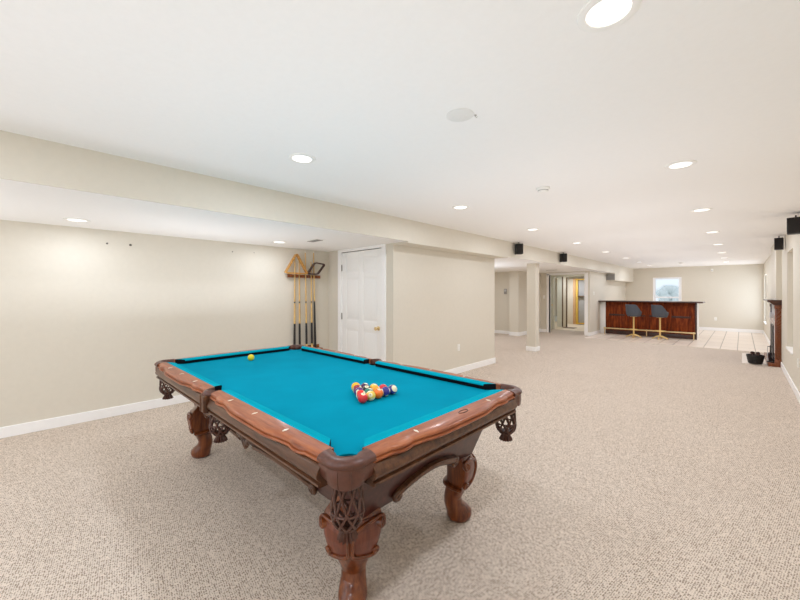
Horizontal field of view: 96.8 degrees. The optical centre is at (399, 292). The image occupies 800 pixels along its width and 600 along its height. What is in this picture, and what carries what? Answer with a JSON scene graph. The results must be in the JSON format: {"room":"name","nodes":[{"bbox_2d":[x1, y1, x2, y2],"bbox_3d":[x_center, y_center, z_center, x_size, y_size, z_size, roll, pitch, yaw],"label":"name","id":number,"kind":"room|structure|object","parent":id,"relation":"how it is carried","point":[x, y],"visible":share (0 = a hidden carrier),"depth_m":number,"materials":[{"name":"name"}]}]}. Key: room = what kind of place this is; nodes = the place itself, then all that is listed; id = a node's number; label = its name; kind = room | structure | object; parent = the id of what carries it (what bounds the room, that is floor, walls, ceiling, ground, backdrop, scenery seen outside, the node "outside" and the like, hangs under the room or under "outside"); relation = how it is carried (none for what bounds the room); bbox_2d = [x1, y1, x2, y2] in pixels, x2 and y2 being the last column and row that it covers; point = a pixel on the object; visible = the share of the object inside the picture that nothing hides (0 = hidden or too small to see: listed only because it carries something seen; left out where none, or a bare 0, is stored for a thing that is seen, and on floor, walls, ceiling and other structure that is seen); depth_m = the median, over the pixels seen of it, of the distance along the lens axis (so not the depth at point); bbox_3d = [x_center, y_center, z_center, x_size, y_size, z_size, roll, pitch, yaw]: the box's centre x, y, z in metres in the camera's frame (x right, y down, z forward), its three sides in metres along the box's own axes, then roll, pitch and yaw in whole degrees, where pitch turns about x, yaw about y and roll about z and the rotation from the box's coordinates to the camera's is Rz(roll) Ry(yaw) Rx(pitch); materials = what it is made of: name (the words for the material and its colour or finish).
{"room":"basement game room","nodes":[
{"label":"basement game room","id":0,"kind":"room"},
{"bbox_2d":[0,220,327,426],"bbox_3d":[-3.472,0.344,3.776,0.120,2.072,6.620,0,0,44],"label":"wall","id":1,"kind":"structure","parent":0,"point":[86,321],"depth_m":4.01,"materials":[{"name":"beige paint"}]},
{"bbox_2d":[0,395,189,438],"bbox_3d":[-3.465,1.327,3.685,0.016,0.105,6.500,0,0,44],"label":"baseboard","id":2,"kind":"structure","parent":1,"relation":"attached to","point":[29,427],"depth_m":3.78,"materials":[{"name":"white paint"}]},
{"bbox_2d":[287,274,322,348],"bbox_3d":[-1.507,0.328,5.667,0.084,1.225,0.590,0,0,44],"label":"cue rack","id":3,"kind":"object","parent":1,"relation":"attached to","point":[288,275],"visible":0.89,"depth_m":5.69,"materials":[{"name":"brown wood"}]},
{"bbox_2d":[293,259,295,344],"bbox_3d":[-1.641,0.169,5.521,0.036,1.469,0.036,0,0,44],"label":"pool cue","id":4,"kind":"object","parent":3,"relation":"on","point":[294,330],"visible":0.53,"depth_m":5.52,"materials":[{"name":"brown wood"}]},
{"bbox_2d":[284,254,307,273],"bbox_3d":[-1.605,-0.445,5.496,0.050,0.312,0.378,0,0,44],"label":"ball rack","id":5,"kind":"object","parent":3,"relation":"on","point":[295,255],"visible":1,"depth_m":5.47,"materials":[{"name":"brown wood"}]},
{"bbox_2d":[299,262,300,344],"bbox_3d":[-1.577,0.173,5.587,0.036,1.459,0.036,0,0,44],"label":"pool cue","id":6,"kind":"object","parent":3,"relation":"on","point":[299,262],"visible":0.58,"depth_m":5.58,"materials":[{"name":"brown wood"}]},
{"bbox_2d":[305,252,307,345],"bbox_3d":[-1.496,0.124,5.671,0.036,1.559,0.047,0,0,44],"label":"pool cue","id":7,"kind":"object","parent":3,"relation":"on","point":[306,333],"visible":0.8,"depth_m":5.66,"materials":[{"name":"brown wood"}]},
{"bbox_2d":[310,262,312,346],"bbox_3d":[-1.426,0.191,5.744,0.036,1.424,0.041,0,0,44],"label":"pool cue","id":8,"kind":"object","parent":3,"relation":"on","point":[310,262],"visible":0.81,"depth_m":5.73,"materials":[{"name":"black wood"}]},
{"bbox_2d":[313,252,315,346],"bbox_3d":[-1.388,0.119,5.784,0.036,1.569,0.055,0,0,44],"label":"pool cue","id":9,"kind":"object","parent":3,"relation":"on","point":[313,252],"visible":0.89,"depth_m":5.77,"materials":[{"name":"black wood"}]},
{"bbox_2d":[308,262,324,274],"bbox_3d":[-1.359,-0.391,5.755,0.045,0.202,0.313,0,0,44],"label":"ball rack","id":10,"kind":"object","parent":3,"relation":"on","point":[313,264],"visible":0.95,"depth_m":5.73,"materials":[{"name":"black plastic"}]},
{"bbox_2d":[0,179,610,278],"bbox_3d":[1.801,-0.896,9.027,3.468,0.408,21.700,0,0,44],"label":"ceiling","id":11,"kind":"structure","parent":0,"point":[19,201],"depth_m":3.45,"materials":[{"name":"white paint"}]},
{"bbox_2d":[63,218,90,222],"bbox_3d":[-3.065,-0.688,3.369,0.196,0.009,0.196,0,0,44],"label":"recessed light","id":12,"kind":"object","parent":11,"relation":"in","point":[67,219],"visible":1,"depth_m":3.37,"materials":[{"name":"white"}]},
{"bbox_2d":[307,239,323,241],"bbox_3d":[-1.120,-0.687,4.689,0.270,0.010,0.130,0,0,44],"label":"ceiling vent","id":13,"kind":"object","parent":11,"relation":"in","point":[312,240],"visible":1,"depth_m":4.65,"materials":[{"name":"white plastic"}]},
{"bbox_2d":[328,248,376,350],"bbox_3d":[-0.663,0.344,5.582,1.420,2.072,0.120,0,0,44],"label":"wall","id":14,"kind":"structure","parent":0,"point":[332,256],"depth_m":5.93,"materials":[{"name":"beige paint"}]},
{"bbox_2d":[338,244,385,360],"bbox_3d":[-0.598,0.344,5.443,1.125,2.072,0.150,0,0,44],"label":"door","id":15,"kind":"structure","parent":14,"relation":"attached to","point":[361,274],"depth_m":5.41,"materials":[{"name":"white paint"}]},
{"bbox_2d":[0,0,799,268],"bbox_3d":[4.100,-1.040,5.978,4.050,0.120,20.500,0,0,44],"label":"ceiling","id":16,"kind":"structure","parent":0,"point":[230,90],"depth_m":1.86,"materials":[{"name":"white paint"}]},
{"bbox_2d":[288,153,315,163],"bbox_3d":[-0.715,-0.976,2.588,0.196,0.009,0.196,0,0,44],"label":"recessed light","id":17,"kind":"object","parent":16,"relation":"in","point":[301,158],"visible":1,"depth_m":2.58,"materials":[{"name":"white"}]},
{"bbox_2d":[446,108,473,121],"bbox_3d":[0.331,-0.977,1.958,0.150,0.006,0.150,0,0,44],"label":"cover plate","id":18,"kind":"object","parent":16,"relation":"attached to","point":[459,114],"visible":1,"depth_m":1.95,"materials":[{"name":"white plastic"}]},
{"bbox_2d":[452,205,468,209],"bbox_3d":[0.693,-0.976,4.063,0.196,0.009,0.196,0,0,44],"label":"recessed light","id":19,"kind":"object","parent":16,"relation":"in","point":[457,207],"visible":1,"depth_m":4.06,"materials":[{"name":"white"}]},
{"bbox_2d":[526,228,538,230],"bbox_3d":[2.050,-0.976,5.487,0.196,0.009,0.196,0,0,44],"label":"recessed light","id":20,"kind":"object","parent":16,"relation":"in","point":[530,229],"visible":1,"depth_m":5.47,"materials":[{"name":"white"}]},
{"bbox_2d":[536,186,549,192],"bbox_3d":[1.339,-0.959,3.323,0.120,0.043,0.120,0,0,44],"label":"smoke detector","id":21,"kind":"object","parent":16,"relation":"attached to","point":[543,189],"visible":1,"depth_m":3.29,"materials":[{"name":"white plastic"}]},
{"bbox_2d":[577,0,641,31],"bbox_3d":[0.724,-0.976,1.234,0.196,0.009,0.196,0,0,44],"label":"recessed light","id":22,"kind":"object","parent":16,"relation":"in","point":[595,15],"visible":1,"depth_m":1.24,"materials":[{"name":"white plastic"}]},
{"bbox_2d":[665,160,696,169],"bbox_3d":[2.144,-0.976,2.714,0.196,0.009,0.196,0,0,44],"label":"recessed light","id":23,"kind":"object","parent":16,"relation":"in","point":[684,163],"visible":1,"depth_m":2.70,"materials":[{"name":"white"}]},
{"bbox_2d":[691,208,712,211],"bbox_3d":[3.561,-0.976,4.190,0.196,0.009,0.196,0,0,44],"label":"recessed light","id":24,"kind":"object","parent":16,"relation":"in","point":[699,209],"visible":1,"depth_m":4.17,"materials":[{"name":"white"}]},
{"bbox_2d":[0,321,799,599],"bbox_3d":[3.263,1.454,7.618,7.530,0.152,21.700,0,0,44],"label":"floor","id":25,"kind":"structure","parent":0,"point":[628,470],"depth_m":2.31,"materials":[{"name":"carpet"}]},
{"bbox_2d":[154,344,521,599],"bbox_3d":[-0.661,0.977,2.589,2.711,0.806,1.446,0,0,44],"label":"pool table","id":26,"kind":"object","parent":25,"relation":"on","point":[297,407],"visible":0.97,"depth_m":1.84,"materials":[{"name":"teal fabric"}]},
{"bbox_2d":[167,362,221,388],"bbox_3d":[-1.516,0.583,2.575,1.093,0.014,0.052,0,0,44],"label":"cushion","id":27,"kind":"object","parent":26,"relation":"on","point":[206,381],"depth_m":2.44,"materials":[{"name":"teal fabric"}]},
{"bbox_2d":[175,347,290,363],"bbox_3d":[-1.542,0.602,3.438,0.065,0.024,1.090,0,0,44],"label":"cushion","id":28,"kind":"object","parent":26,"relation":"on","point":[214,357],"depth_m":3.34,"materials":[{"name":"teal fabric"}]},
{"bbox_2d":[175,346,290,360],"bbox_3d":[-1.541,0.583,3.437,0.068,0.014,1.090,0,0,44],"label":"cushion","id":29,"kind":"object","parent":26,"relation":"on","point":[214,357],"depth_m":3.38,"materials":[{"name":"teal fabric"}]},
{"bbox_2d":[248,354,253,360],"bbox_3d":[-1.349,0.586,3.212,0.057,0.057,0.057,0,0,-26],"label":"ball","id":30,"kind":"object","parent":26,"relation":"on","point":[251,356],"visible":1,"depth_m":3.19,"materials":[{"name":"yellow plastic"}]},
{"bbox_2d":[222,390,330,445],"bbox_3d":[-0.642,0.583,1.734,1.093,0.014,0.052,0,0,44],"label":"cushion","id":31,"kind":"object","parent":26,"relation":"on","point":[323,440],"depth_m":1.61,"materials":[{"name":"teal fabric"}]},
{"bbox_2d":[301,348,368,363],"bbox_3d":[-0.678,0.602,3.445,1.093,0.024,0.050,0,0,44],"label":"cushion","id":32,"kind":"object","parent":26,"relation":"on","point":[326,353],"depth_m":3.34,"materials":[{"name":"teal fabric"}]},
{"bbox_2d":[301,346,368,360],"bbox_3d":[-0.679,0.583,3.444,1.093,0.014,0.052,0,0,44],"label":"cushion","id":33,"kind":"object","parent":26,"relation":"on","point":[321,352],"depth_m":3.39,"materials":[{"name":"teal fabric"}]},
{"bbox_2d":[354,387,362,395],"bbox_3d":[-0.241,0.586,2.092,0.057,0.057,0.057,0,0,-27],"label":"ball","id":34,"kind":"object","parent":26,"relation":"on","point":[357,388],"visible":0.45,"depth_m":2.08,"materials":[{"name":"purple plastic"}]},
{"bbox_2d":[356,390,364,398],"bbox_3d":[-0.224,0.586,2.035,0.057,0.057,0.057,0,0,-19],"label":"ball","id":35,"kind":"object","parent":26,"relation":"on","point":[358,391],"visible":0.58,"depth_m":2.02,"materials":[{"name":"red plastic"}]},
{"bbox_2d":[358,393,367,402],"bbox_3d":[-0.207,0.586,1.978,0.057,0.057,0.057,0,0,-25],"label":"ball","id":36,"kind":"object","parent":26,"relation":"on","point":[362,397],"visible":1,"depth_m":1.96,"materials":[{"name":"red plastic"}]},
{"bbox_2d":[366,390,375,400],"bbox_3d":[-0.167,0.586,2.021,0.057,0.057,0.057,0,0,-23],"label":"ball","id":37,"kind":"object","parent":26,"relation":"on","point":[371,394],"visible":0.94,"depth_m":2.00,"materials":[{"name":"yellow plastic"}]},
{"bbox_2d":[374,388,382,398],"bbox_3d":[-0.126,0.586,2.062,0.057,0.057,0.057,0,0,-24],"label":"ball","id":38,"kind":"object","parent":26,"relation":"on","point":[379,393],"visible":0.87,"depth_m":2.04,"materials":[{"name":"orange plastic"}]},
{"bbox_2d":[381,387,389,396],"bbox_3d":[-0.086,0.586,2.104,0.057,0.057,0.057,0,0,-27],"label":"ball","id":39,"kind":"object","parent":26,"relation":"on","point":[386,391],"visible":0.83,"depth_m":2.08,"materials":[{"name":"blue plastic"}]},
{"bbox_2d":[388,385,396,393],"bbox_3d":[-0.045,0.586,2.147,0.057,0.057,0.057,0,0,-27],"label":"ball","id":40,"kind":"object","parent":26,"relation":"on","point":[393,389],"visible":0.84,"depth_m":2.13,"materials":[{"name":"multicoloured plastic"}]},
{"bbox_2d":[364,390,501,446],"bbox_3d":[0.219,0.583,1.741,0.068,0.014,1.090,0,0,44],"label":"cushion","id":41,"kind":"object","parent":26,"relation":"on","point":[373,440],"depth_m":1.61,"materials":[{"name":"teal fabric"}]},
{"bbox_2d":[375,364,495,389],"bbox_3d":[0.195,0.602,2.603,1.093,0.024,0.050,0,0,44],"label":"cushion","id":42,"kind":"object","parent":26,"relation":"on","point":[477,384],"depth_m":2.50,"materials":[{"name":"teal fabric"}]},
{"bbox_2d":[375,361,495,385],"bbox_3d":[0.194,0.583,2.602,1.093,0.014,0.052,0,0,44],"label":"cushion","id":43,"kind":"object","parent":26,"relation":"on","point":[388,365],"depth_m":2.53,"materials":[{"name":"teal fabric"}]},
{"bbox_2d":[562,277,562,326],"bbox_3d":[6.576,0.349,14.361,0.035,2.058,0.050,0,0,44],"label":"strip","id":44,"kind":"object","parent":25,"relation":"on","point":[562,277],"visible":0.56,"depth_m":14.34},
{"bbox_2d":[563,277,566,326],"bbox_3d":[6.657,0.354,14.332,0.110,2.048,0.080,0,0,44],"label":"door frame post","id":45,"kind":"object","parent":25,"relation":"on","point":[564,278],"visible":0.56,"depth_m":14.30,"materials":[{"name":"beige paint"}]},
{"bbox_2d":[566,278,566,326],"bbox_3d":[6.690,0.389,14.252,0.040,1.978,0.050,0,0,44],"label":"strip","id":46,"kind":"object","parent":25,"relation":"on","point":[566,278],"visible":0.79,"depth_m":14.23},
{"bbox_2d":[567,279,572,323],"bbox_3d":[7.570,0.379,15.792,0.310,1.998,0.050,0,0,44],"label":"sheet","id":47,"kind":"object","parent":25,"relation":"on","point":[569,281],"visible":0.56,"depth_m":15.77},
{"bbox_2d":[573,279,575,323],"bbox_3d":[7.666,0.379,15.589,0.100,1.998,0.090,0,0,44],"label":"stud","id":48,"kind":"object","parent":25,"relation":"on","point":[574,280],"visible":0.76,"depth_m":15.55,"materials":[{"name":"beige wood"}]},
{"bbox_2d":[576,278,577,323],"bbox_3d":[7.741,0.379,15.516,0.090,1.998,0.090,0,0,44],"label":"stud","id":49,"kind":"object","parent":25,"relation":"on","point":[576,278],"visible":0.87,"depth_m":15.48,"materials":[{"name":"yellow wood"}]},
{"bbox_2d":[578,278,583,324],"bbox_3d":[7.999,0.379,15.323,0.540,1.998,0.050,0,0,44],"label":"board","id":50,"kind":"object","parent":25,"relation":"on","point":[580,282],"visible":0.44,"depth_m":15.41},
{"bbox_2d":[742,353,766,365],"bbox_3d":[7.345,1.384,7.379,0.340,0.032,1.580,0,0,44],"label":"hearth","id":51,"kind":"structure","parent":25,"relation":"on","point":[744,358],"depth_m":7.06,"materials":[{"name":"beige stone"}]},
{"bbox_2d":[746,354,764,364],"bbox_3d":[6.849,1.282,6.843,0.268,0.171,0.268,0,0,44],"label":"basket","id":52,"kind":"object","parent":51,"relation":"on","point":[751,359],"visible":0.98,"depth_m":6.76,"materials":[{"name":"black plastic"}]},
{"bbox_2d":[763,299,781,366],"bbox_3d":[7.535,0.758,7.196,0.190,1.244,1.756,0,0,44],"label":"fireplace","id":53,"kind":"object","parent":25,"relation":"on","point":[776,304],"visible":0.81,"depth_m":6.60,"materials":[{"name":"brown wood"}]},
{"bbox_2d":[767,345,773,362],"bbox_3d":[7.024,1.155,6.730,0.103,0.320,0.100,0,0,44],"label":"stand","id":54,"kind":"object","parent":53,"relation":"on","point":[770,346],"visible":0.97,"depth_m":6.72,"materials":[{"name":"black metal"}]},
{"bbox_2d":[763,299,781,304],"bbox_3d":[7.535,0.183,7.196,0.190,0.094,1.756,0,0,44],"label":"mantel shelf","id":55,"kind":"object","parent":53,"relation":"attached to","point":[771,301],"depth_m":6.59,"materials":[{"name":"brown wood"}]},
{"bbox_2d":[386,243,494,370],"bbox_3d":[0.832,0.344,6.009,0.140,2.072,2.810,0,0,44],"label":"wall","id":56,"kind":"structure","parent":0,"point":[437,301],"depth_m":5.68,"materials":[{"name":"beige paint"}]},
{"bbox_2d":[393,241,507,258],"bbox_3d":[0.983,-0.680,5.864,0.280,0.020,2.810,0,0,44],"label":"trim","id":57,"kind":"structure","parent":56,"relation":"attached to","point":[407,243],"depth_m":5.51,"materials":[{"name":"beige paint"}]},
{"bbox_2d":[444,358,495,373],"bbox_3d":[0.888,1.327,5.955,0.016,0.105,2.842,0,0,44],"label":"baseboard","id":58,"kind":"structure","parent":56,"relation":"attached to","point":[461,369],"depth_m":6.37,"materials":[{"name":"white paint"}]},
{"bbox_2d":[495,272,508,330],"bbox_3d":[3.352,0.344,12.128,1.200,2.072,0.120,0,0,44],"label":"wall","id":59,"kind":"structure","parent":0,"point":[501,278],"depth_m":11.98,"materials":[{"name":"beige paint"}]},
{"bbox_2d":[495,330,508,333],"bbox_3d":[3.312,1.325,12.072,1.120,0.110,0.016,0,0,44],"label":"baseboard","id":60,"kind":"structure","parent":59,"relation":"attached to","point":[496,331],"depth_m":11.96,"materials":[{"name":"white paint"}]},
{"bbox_2d":[509,271,539,331],"bbox_3d":[4.249,0.344,12.014,0.310,2.072,1.700,0,0,44],"label":"wall","id":61,"kind":"structure","parent":0,"point":[517,279],"depth_m":11.45,"materials":[{"name":"beige paint"}]},
{"bbox_2d":[509,328,540,335],"bbox_3d":[4.244,1.320,12.008,0.342,0.120,1.716,0,0,44],"label":"baseboard","id":62,"kind":"structure","parent":61,"relation":"attached to","point":[523,332],"depth_m":11.42,"materials":[{"name":"white paint"}]},
{"bbox_2d":[527,263,538,346],"bbox_3d":[3.173,0.344,8.475,0.210,2.072,0.210,0,0,44],"label":"column","id":63,"kind":"structure","parent":0,"point":[532,268],"depth_m":8.39,"materials":[{"name":"beige paint"}]},
{"bbox_2d":[526,346,539,351],"bbox_3d":[3.173,1.327,8.475,0.240,0.105,0.240,0,0,44],"label":"baseboard","id":64,"kind":"structure","parent":63,"relation":"attached to","point":[528,348],"depth_m":8.39,"materials":[{"name":"white paint"}]},
{"bbox_2d":[555,279,556,315],"bbox_3d":[3.832,0.344,13.527,0.150,2.072,12.400,0,0,44],"label":"wall","id":65,"kind":"structure","parent":0,"point":[555,279],"depth_m":17.36,"materials":[{"name":"beige paint"}]},
{"bbox_2d":[557,277,561,326],"bbox_3d":[6.530,0.344,14.482,0.190,2.072,0.120,0,0,44],"label":"wall","id":66,"kind":"structure","parent":0,"point":[559,279],"depth_m":14.44,"materials":[{"name":"beige paint"}]},
{"bbox_2d":[540,271,584,328],"bbox_3d":[5.406,0.344,12.163,1.770,2.072,0.120,0,0,44],"label":"wall","id":67,"kind":"structure","parent":0,"point":[543,276],"depth_m":12.44,"materials":[{"name":"beige paint"}]},
{"bbox_2d":[547,272,587,335],"bbox_3d":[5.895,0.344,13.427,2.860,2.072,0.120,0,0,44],"label":"door frame","id":68,"kind":"structure","parent":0,"point":[552,276],"depth_m":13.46,"materials":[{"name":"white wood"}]},
{"bbox_2d":[585,271,625,331],"bbox_3d":[7.690,0.344,13.128,0.140,2.072,4.820,0,0,44],"label":"wall","id":69,"kind":"structure","parent":0,"point":[599,289],"depth_m":12.02,"materials":[{"name":"beige paint"}]},
{"bbox_2d":[590,330,599,335],"bbox_3d":[6.436,1.325,11.714,0.016,0.110,1.076,0,0,44],"label":"baseboard","id":70,"kind":"structure","parent":69,"relation":"attached to","point":[598,331],"depth_m":11.64,"materials":[{"name":"white paint"}]},
{"bbox_2d":[606,274,614,279],"bbox_3d":[7.459,-0.555,12.585,0.270,0.210,0.021,0,0,44],"label":"air vent","id":71,"kind":"object","parent":69,"relation":"attached to","point":[608,276],"visible":1,"depth_m":12.57,"materials":[{"name":"grey plastic"}]},
{"bbox_2d":[606,273,632,281],"bbox_3d":[8.491,-0.564,13.655,0.281,0.257,2.950,0,0,44],"label":"beam","id":72,"kind":"structure","parent":69,"relation":"attached to","point":[618,277],"depth_m":13.28,"materials":[{"name":"beige paint"}]},
{"bbox_2d":[584,330,769,352],"bbox_3d":[8.970,1.403,11.437,4.050,0.054,5.520,0,0,44],"label":"floor tile","id":73,"kind":"structure","parent":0,"point":[740,341],"depth_m":10.22,"materials":[{"name":"beige tile"}]},
{"bbox_2d":[625,304,641,337],"bbox_3d":[7.178,0.869,10.925,0.406,1.015,0.429,0,0,-5],"label":"bar stool","id":74,"kind":"object","parent":73,"relation":"on","point":[633,311],"visible":1,"depth_m":10.82,"materials":[{"name":"grey fabric"}]},
{"bbox_2d":[598,300,704,339],"bbox_3d":[7.992,0.823,11.393,2.698,1.115,0.940,0,0,44],"label":"bar","id":75,"kind":"object","parent":73,"relation":"on","point":[682,321],"visible":1,"depth_m":11.14,"materials":[{"name":"brown wood"}]},
{"bbox_2d":[651,305,668,339],"bbox_3d":[7.688,0.869,10.520,0.406,1.015,0.429,0,0,4],"label":"bar stool","id":76,"kind":"object","parent":73,"relation":"on","point":[658,311],"visible":1,"depth_m":10.41,"materials":[{"name":"grey fabric"}]},
{"bbox_2d":[626,264,763,329],"bbox_3d":[10.973,0.200,13.416,4.470,2.360,0.150,0,0,44],"label":"wall","id":77,"kind":"structure","parent":0,"point":[733,294],"depth_m":12.81,"materials":[{"name":"beige paint"}]},
{"bbox_2d":[0,130,632,275],"bbox_3d":[2.603,-0.836,7.351,0.012,0.289,20.200,0,0,44],"label":"beam","id":78,"kind":"structure","parent":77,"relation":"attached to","point":[23,158],"depth_m":2.97,"materials":[{"name":"beige paint"}]},
{"bbox_2d":[515,244,522,254],"bbox_3d":[2.319,-0.869,6.914,0.125,0.237,0.136,0,0,1],"label":"wall speaker","id":79,"kind":"object","parent":78,"relation":"attached to","point":[518,247],"visible":1,"depth_m":6.85,"materials":[{"name":"black plastic"}]},
{"bbox_2d":[517,244,522,252],"bbox_3d":[2.318,-0.850,6.852,0.109,0.180,0.011,0,0,1],"label":"grille","id":80,"kind":"object","parent":79,"relation":"attached to","point":[519,246],"depth_m":6.85,"materials":[{"name":"fabric"}]},
{"bbox_2d":[560,252,566,261],"bbox_3d":[3.981,-0.869,8.639,0.125,0.237,0.136,0,0,1],"label":"wall speaker","id":81,"kind":"object","parent":78,"relation":"attached to","point":[563,257],"visible":1,"depth_m":8.57,"materials":[{"name":"black plastic"}]},
{"bbox_2d":[562,254,566,260],"bbox_3d":[3.980,-0.850,8.577,0.109,0.180,0.011,0,0,1],"label":"grille","id":82,"kind":"object","parent":81,"relation":"attached to","point":[564,256],"depth_m":8.57,"materials":[{"name":"fabric"}]},
{"bbox_2d":[653,277,681,300],"bbox_3d":[10.448,-0.070,13.886,0.900,1.060,0.122,0,0,44],"label":"window","id":83,"kind":"structure","parent":77,"relation":"in","point":[664,288],"depth_m":13.88,"materials":[{"name":"glass"}]},
{"bbox_2d":[699,327,762,332],"bbox_3d":[10.858,1.323,13.412,4.030,0.115,0.016,0,0,44],"label":"baseboard","id":84,"kind":"structure","parent":77,"relation":"attached to","point":[700,328],"depth_m":12.56,"materials":[{"name":"white paint"}]},
{"bbox_2d":[771,244,781,359],"bbox_3d":[7.570,0.200,7.148,0.075,2.360,1.600,0,0,44],"label":"wall","id":85,"kind":"structure","parent":0,"point":[776,255],"depth_m":6.59,"materials":[{"name":"beige paint"}]},
{"bbox_2d":[764,216,799,392],"bbox_3d":[5.380,0.200,4.676,0.200,2.360,20.200,0,0,44],"label":"wall","id":86,"kind":"structure","parent":0,"point":[790,254],"depth_m":5.74,"materials":[{"name":"beige paint"}]},
{"bbox_2d":[763,330,769,345],"bbox_3d":[10.228,1.327,9.864,0.016,0.105,6.000,0,0,44],"label":"baseboard","id":87,"kind":"structure","parent":86,"relation":"attached to","point":[765,335],"depth_m":10.34,"materials":[{"name":"white paint"}]},
{"bbox_2d":[774,236,783,249],"bbox_3d":[6.478,-0.854,6.069,0.131,0.237,0.105,0,0,-39],"label":"wall speaker","id":88,"kind":"object","parent":86,"relation":"attached to","point":[778,242],"visible":1,"depth_m":6.04,"materials":[{"name":"black plastic"}]},
{"bbox_2d":[775,238,781,248],"bbox_3d":[6.432,-0.835,6.032,0.011,0.180,0.089,0,0,-39],"label":"grille","id":89,"kind":"object","parent":88,"relation":"attached to","point":[778,241],"depth_m":6.03,"materials":[{"name":"fabric"}]},
{"bbox_2d":[786,346,792,354],"bbox_3d":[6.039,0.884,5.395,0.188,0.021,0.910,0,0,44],"label":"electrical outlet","id":90,"kind":"structure","parent":86,"relation":"attached to","point":[790,349],"depth_m":5.46,"materials":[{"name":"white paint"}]},
{"bbox_2d":[781,362,799,403],"bbox_3d":[2.662,1.327,2.011,0.016,0.105,12.590,0,0,44],"label":"baseboard","id":91,"kind":"structure","parent":86,"relation":"attached to","point":[794,388],"depth_m":5.12,"materials":[{"name":"white paint"}]},
{"bbox_2d":[787,215,799,234],"bbox_3d":[4.848,-0.839,4.349,0.131,0.237,0.145,0,0,-39],"label":"wall speaker","id":92,"kind":"object","parent":86,"relation":"attached to","point":[793,223],"visible":1,"depth_m":4.32,"materials":[{"name":"black plastic"}]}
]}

